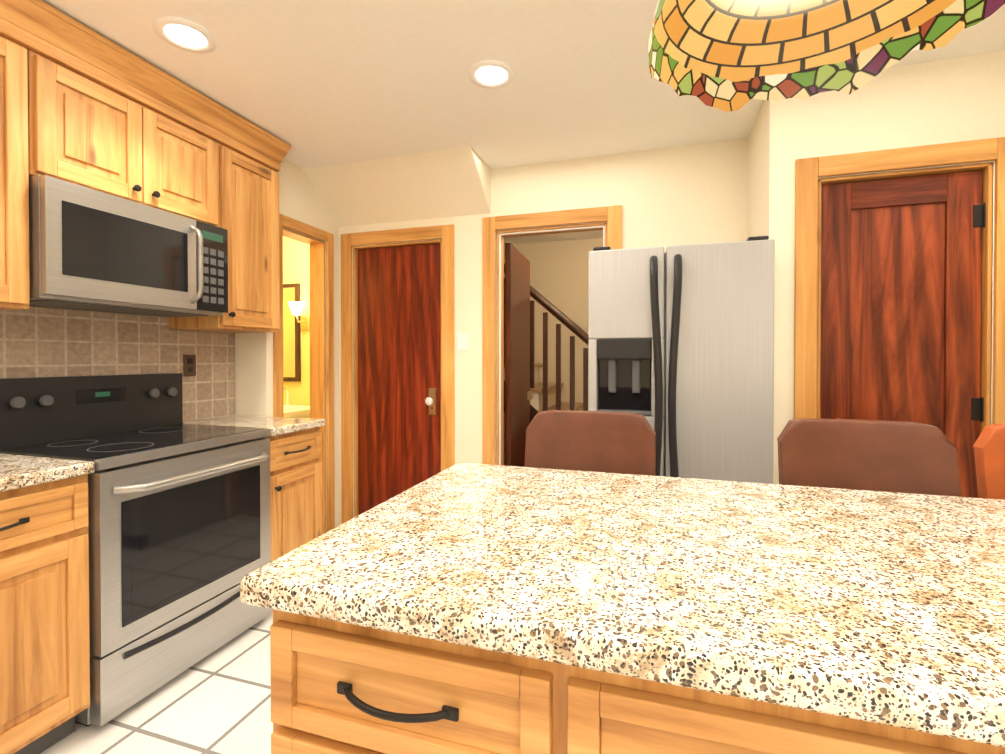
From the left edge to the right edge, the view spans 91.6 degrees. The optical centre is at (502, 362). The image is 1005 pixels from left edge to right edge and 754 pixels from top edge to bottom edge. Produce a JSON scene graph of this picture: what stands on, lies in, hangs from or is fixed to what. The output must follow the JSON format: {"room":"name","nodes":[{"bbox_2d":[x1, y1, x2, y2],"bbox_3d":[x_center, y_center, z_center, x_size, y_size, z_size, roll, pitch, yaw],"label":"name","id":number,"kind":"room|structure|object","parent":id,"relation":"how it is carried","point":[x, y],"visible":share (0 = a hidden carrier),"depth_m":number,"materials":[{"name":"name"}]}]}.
{"room":"kitchen","nodes":[
{"label":"kitchen","id":0,"kind":"room"},
{"bbox_2d":[30,306,230,421],"bbox_3d":[-2.235,0.011,1.056,0.120,2.460,3.900,0,1,17],"label":"wall","id":1,"kind":"structure","parent":0,"point":[131,314],"depth_m":2.34,"materials":[{"name":"paint"}]},
{"bbox_2d":[0,12,39,309],"bbox_3d":[-1.925,-0.651,1.249,0.346,0.940,1.000,0,1,17],"label":"upper cabinet","id":2,"kind":"object","parent":1,"relation":"attached to","point":[19,44],"depth_m":1.63,"materials":[{"name":"brown wood"}]},
{"bbox_2d":[0,306,234,421],"bbox_3d":[-2.118,0.053,1.202,0.010,0.541,3.546,0,1,17],"label":"backsplash","id":3,"kind":"structure","parent":1,"relation":"attached to","point":[42,342],"depth_m":2.26,"materials":[{"name":"tile"}]},
{"bbox_2d":[183,355,195,375],"bbox_3d":[-1.668,0.013,2.608,0.008,0.115,0.070,0,1,17],"label":"outlet","id":4,"kind":"object","parent":3,"relation":"attached to","point":[189,363],"visible":1,"depth_m":2.60,"materials":[{"name":"brown plastic"}]},
{"bbox_2d":[40,32,223,228],"bbox_3d":[-1.662,-0.893,2.087,0.346,0.474,0.753,0,1,17],"label":"upper cabinet","id":5,"kind":"object","parent":1,"relation":"attached to","point":[82,105],"depth_m":1.97,"materials":[{"name":"brown wood"}]},
{"bbox_2d":[29,175,227,316],"bbox_3d":[-1.610,-0.437,2.075,0.454,0.424,0.749,0,1,17],"label":"over-the-range microwave","id":6,"kind":"object","parent":5,"relation":"attached to","point":[93,250],"visible":1,"depth_m":1.91,"materials":[{"name":"silver metal"}]},
{"bbox_2d":[169,132,282,332],"bbox_3d":[-1.489,-0.655,2.644,0.346,0.960,0.403,0,1,17],"label":"upper cabinet","id":7,"kind":"object","parent":1,"relation":"attached to","point":[251,176],"depth_m":2.58,"materials":[{"name":"brown wood"}]},
{"bbox_2d":[40,609,272,753],"bbox_3d":[0.185,1.256,2.041,7.400,0.050,7.200,0,1,17],"label":"floor","id":8,"kind":"structure","parent":0,"point":[218,701],"depth_m":1.72,"materials":[{"name":"tile"}]},
{"bbox_2d":[0,474,89,753],"bbox_3d":[-1.732,0.798,1.411,0.626,0.870,0.602,0,1,17],"label":"base cabinet","id":9,"kind":"object","parent":8,"relation":"on","point":[44,631],"depth_m":1.48,"materials":[{"name":"brown wood"}]},
{"bbox_2d":[0,415,324,491],"bbox_3d":[-1.816,0.345,1.110,0.641,0.039,3.546,0,1,17],"label":"countertop","id":10,"kind":"structure","parent":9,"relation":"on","point":[18,471],"depth_m":1.59,"materials":[{"name":"stone"}]},
{"bbox_2d":[0,373,271,725],"bbox_3d":[-1.470,0.641,2.041,0.696,1.171,0.751,0,1,17],"label":"range","id":11,"kind":"object","parent":8,"relation":"on","point":[179,521],"visible":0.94,"depth_m":1.89,"materials":[{"name":"silver metal"}]},
{"bbox_2d":[262,427,321,561],"bbox_3d":[-1.355,0.786,2.617,0.626,0.870,0.403,0,1,17],"label":"base cabinet","id":12,"kind":"object","parent":8,"relation":"on","point":[295,463],"depth_m":2.51,"materials":[{"name":"brown wood"}]},
{"bbox_2d":[283,388,309,417],"bbox_3d":[-1.912,0.704,4.041,0.730,1.007,0.516,0,1,17],"label":"bathroom vanity","id":13,"kind":"object","parent":8,"relation":"on","point":[296,411],"visible":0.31,"depth_m":3.92,"materials":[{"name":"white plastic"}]},
{"bbox_2d":[524,410,655,475],"bbox_3d":[0.227,0.698,1.415,0.411,1.072,0.476,0,1,17],"label":"chair","id":14,"kind":"object","parent":8,"relation":"on","point":[610,442],"visible":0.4,"depth_m":1.58,"materials":[{"name":"brown leather"}]},
{"bbox_2d":[270,610,1004,753],"bbox_3d":[0.825,0.807,0.782,2.306,0.864,0.831,0,1,17],"label":"kitchen island","id":15,"kind":"object","parent":8,"relation":"on","point":[340,688],"visible":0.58,"depth_m":0.65,"materials":[{"name":"brown wood"}]},
{"bbox_2d":[240,462,1004,746],"bbox_3d":[0.839,0.350,0.821,2.340,0.045,0.880,0,1,17],"label":"island countertop","id":16,"kind":"structure","parent":15,"relation":"on","point":[883,607],"depth_m":0.73,"materials":[{"name":"beige stone"}]},
{"bbox_2d":[588,236,774,483],"bbox_3d":[0.856,0.341,2.443,0.774,1.764,0.734,0,1,17],"label":"fridge","id":17,"kind":"object","parent":8,"relation":"on","point":[681,349],"visible":0.69,"depth_m":2.12,"materials":[{"name":"silver metal"}]},
{"bbox_2d":[777,418,960,496],"bbox_3d":[0.943,0.701,1.191,0.411,1.072,0.476,0,1,17],"label":"chair","id":18,"kind":"object","parent":8,"relation":"on","point":[894,456],"visible":0.38,"depth_m":1.35,"materials":[{"name":"brown leather"}]},
{"bbox_2d":[973,424,1004,499],"bbox_3d":[1.404,0.702,1.073,0.411,1.072,0.476,0,1,17],"label":"chair","id":19,"kind":"object","parent":8,"relation":"on","point":[989,447],"visible":0.52,"depth_m":1.27,"materials":[{"name":"orange leather"}]},
{"bbox_2d":[234,332,272,416],"bbox_3d":[-1.531,-0.008,2.905,0.360,2.460,0.050,0,1,17],"label":"wall","id":20,"kind":"structure","parent":0,"point":[253,374],"depth_m":2.86,"materials":[{"name":"paint"}]},
{"bbox_2d":[277,171,280,213],"bbox_3d":[-1.399,-0.008,2.927,0.120,2.460,0.070,0,1,17],"label":"wall","id":21,"kind":"structure","parent":0,"point":[279,172],"depth_m":2.92,"materials":[{"name":"paint"}]},
{"bbox_2d":[283,236,309,405],"bbox_3d":[-1.835,-0.022,4.347,1.560,2.460,0.120,0,1,17],"label":"wall","id":22,"kind":"structure","parent":0,"point":[295,261],"depth_m":4.26,"materials":[{"name":"yellow paint"}]},
{"bbox_2d":[283,283,300,380],"bbox_3d":[-1.872,-0.266,4.274,0.230,0.850,0.031,0,1,17],"label":"bathroom mirror","id":23,"kind":"object","parent":22,"relation":"attached to","point":[291,347],"visible":0.56,"depth_m":4.25,"materials":[{"name":"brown mirror"}]},
{"bbox_2d":[288,302,309,329],"bbox_3d":[-1.733,-0.400,4.150,0.130,0.220,0.182,0,1,17],"label":"sconce","id":24,"kind":"object","parent":22,"relation":"attached to","point":[296,308],"visible":0.96,"depth_m":4.13,"materials":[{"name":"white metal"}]},
{"bbox_2d":[281,159,339,531],"bbox_3d":[-1.287,-0.011,3.285,0.120,2.460,0.680,0,1,17],"label":"wall","id":25,"kind":"structure","parent":0,"point":[302,201],"depth_m":3.27,"materials":[{"name":"paint"}]},
{"bbox_2d":[273,214,334,534],"bbox_3d":[-1.317,0.165,3.155,0.140,2.110,0.550,0,1,17],"label":"door frame","id":26,"kind":"structure","parent":25,"relation":"attached to","point":[321,398],"depth_m":3.33,"materials":[{"name":"brown wood"}]},
{"bbox_2d":[339,226,353,524],"bbox_3d":[-1.089,-0.014,3.516,0.120,2.460,0.120,0,1,17],"label":"wall","id":27,"kind":"structure","parent":0,"point":[346,230],"depth_m":3.47,"materials":[{"name":"paint"}]},
{"bbox_2d":[304,146,490,226],"bbox_3d":[-0.673,-1.100,3.124,1.140,0.280,0.360,0,1,17],"label":"soffit","id":28,"kind":"structure","parent":0,"point":[452,182],"depth_m":3.10,"materials":[{"name":"paint"}]},
{"bbox_2d":[42,0,1004,244],"bbox_3d":[0.185,-1.254,2.016,7.400,0.050,7.200,0,1,17],"label":"ceiling","id":29,"kind":"structure","parent":0,"point":[316,83],"depth_m":2.07,"materials":[{"name":"paint"}]},
{"bbox_2d":[153,16,216,52],"bbox_3d":[-1.184,-1.222,1.826,0.200,0.009,0.200,0,1,17],"label":"recessed light","id":30,"kind":"object","parent":29,"relation":"in","point":[185,34],"visible":1,"depth_m":1.82,"materials":[{"name":"white"}]},
{"bbox_2d":[468,60,514,88],"bbox_3d":[-0.047,-1.224,2.078,0.200,0.009,0.200,0,1,17],"label":"recessed light","id":31,"kind":"object","parent":29,"relation":"in","point":[491,74],"visible":1,"depth_m":2.07,"materials":[{"name":"white"}]},
{"bbox_2d":[648,0,1004,111],"bbox_3d":[0.570,-0.908,0.888,0.584,0.616,0.584,0,1,17],"label":"pendant lamp","id":32,"kind":"object","parent":29,"relation":"hanging from","point":[728,55],"visible":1,"depth_m":1.08,"materials":[{"name":"multicoloured glass"}]},
{"bbox_2d":[353,138,747,464],"bbox_3d":[0.224,-0.009,3.106,2.630,2.460,0.120,0,1,17],"label":"wall","id":33,"kind":"structure","parent":0,"point":[683,195],"depth_m":2.91,"materials":[{"name":"paint"}]},
{"bbox_2d":[341,224,454,523],"bbox_3d":[-0.710,0.155,3.389,0.860,2.125,0.140,0,1,17],"label":"door frame","id":34,"kind":"structure","parent":33,"relation":"attached to","point":[349,345],"depth_m":3.41,"materials":[{"name":"brown wood"}]},
{"bbox_2d":[358,243,440,514],"bbox_3d":[-0.721,0.204,3.355,0.648,2.011,0.108,0,1,17],"label":"door","id":35,"kind":"structure","parent":33,"relation":"in","point":[399,370],"depth_m":3.37,"materials":[{"name":"brown wood"}]},
{"bbox_2d":[457,333,466,350],"bbox_3d":[-0.264,-0.138,3.187,0.072,0.115,0.014,0,1,17],"label":"switch plate","id":36,"kind":"object","parent":33,"relation":"attached to","point":[461,341],"visible":1,"depth_m":3.19,"materials":[{"name":"white plastic"}]},
{"bbox_2d":[505,243,532,466],"bbox_3d":[0.105,0.202,3.585,0.103,2.012,0.661,0,1,17],"label":"door","id":37,"kind":"structure","parent":33,"relation":"in","point":[518,395],"depth_m":3.43,"materials":[{"name":"brown wood"}]},
{"bbox_2d":[482,205,621,464],"bbox_3d":[0.307,0.146,3.071,0.870,2.150,0.140,0,1,17],"label":"door frame","id":38,"kind":"structure","parent":33,"relation":"attached to","point":[612,230],"depth_m":3.11,"materials":[{"name":"brown wood"}]},
{"bbox_2d":[504,238,602,465],"bbox_3d":[1.065,-0.028,4.959,3.330,2.460,0.120,0,1,17],"label":"wall","id":39,"kind":"structure","parent":0,"point":[559,273],"depth_m":5.03,"materials":[{"name":"paint"}]},
{"bbox_2d":[747,98,800,483],"bbox_3d":[1.323,-0.003,2.416,0.120,2.460,0.540,0,1,17],"label":"wall","id":40,"kind":"structure","parent":0,"point":[774,145],"depth_m":2.16,"materials":[{"name":"paint"}]},
{"bbox_2d":[800,93,818,352],"bbox_3d":[1.351,-0.001,2.188,0.070,2.460,0.120,0,1,17],"label":"wall","id":41,"kind":"structure","parent":0,"point":[809,140],"depth_m":2.12,"materials":[{"name":"paint"}]},
{"bbox_2d":[819,50,1004,424],"bbox_3d":[2.625,0.003,1.789,2.600,2.460,0.120,0,1,17],"label":"wall","id":42,"kind":"structure","parent":0,"point":[950,100],"depth_m":2.00,"materials":[{"name":"paint"}]},
{"bbox_2d":[794,137,1004,433],"bbox_3d":[1.668,0.173,2.080,0.780,2.115,0.140,0,1,17],"label":"door frame","id":43,"kind":"structure","parent":42,"relation":"attached to","point":[809,172],"depth_m":2.02,"materials":[{"name":"brown wood"}]},
{"bbox_2d":[820,170,985,497],"bbox_3d":[1.663,0.222,2.049,0.577,2.001,0.102,0,1,17],"label":"pantry door","id":44,"kind":"structure","parent":42,"relation":"in","point":[901,262],"depth_m":2.06,"materials":[{"name":"brown wood"}]},
{"bbox_3d":[0.764,1.210,4.007,3.330,0.004,1.900,0,1,17],"label":"floor","id":45,"kind":"structure","parent":0,"visible":0},
{"bbox_2d":[504,263,588,422],"bbox_3d":[0.399,-0.154,4.543,2.165,2.712,1.061,0,1,17],"label":"stairs","id":46,"kind":"structure","parent":45,"relation":"on","point":[546,395],"depth_m":4.05,"materials":[{"name":"brown wood"}]}
]}

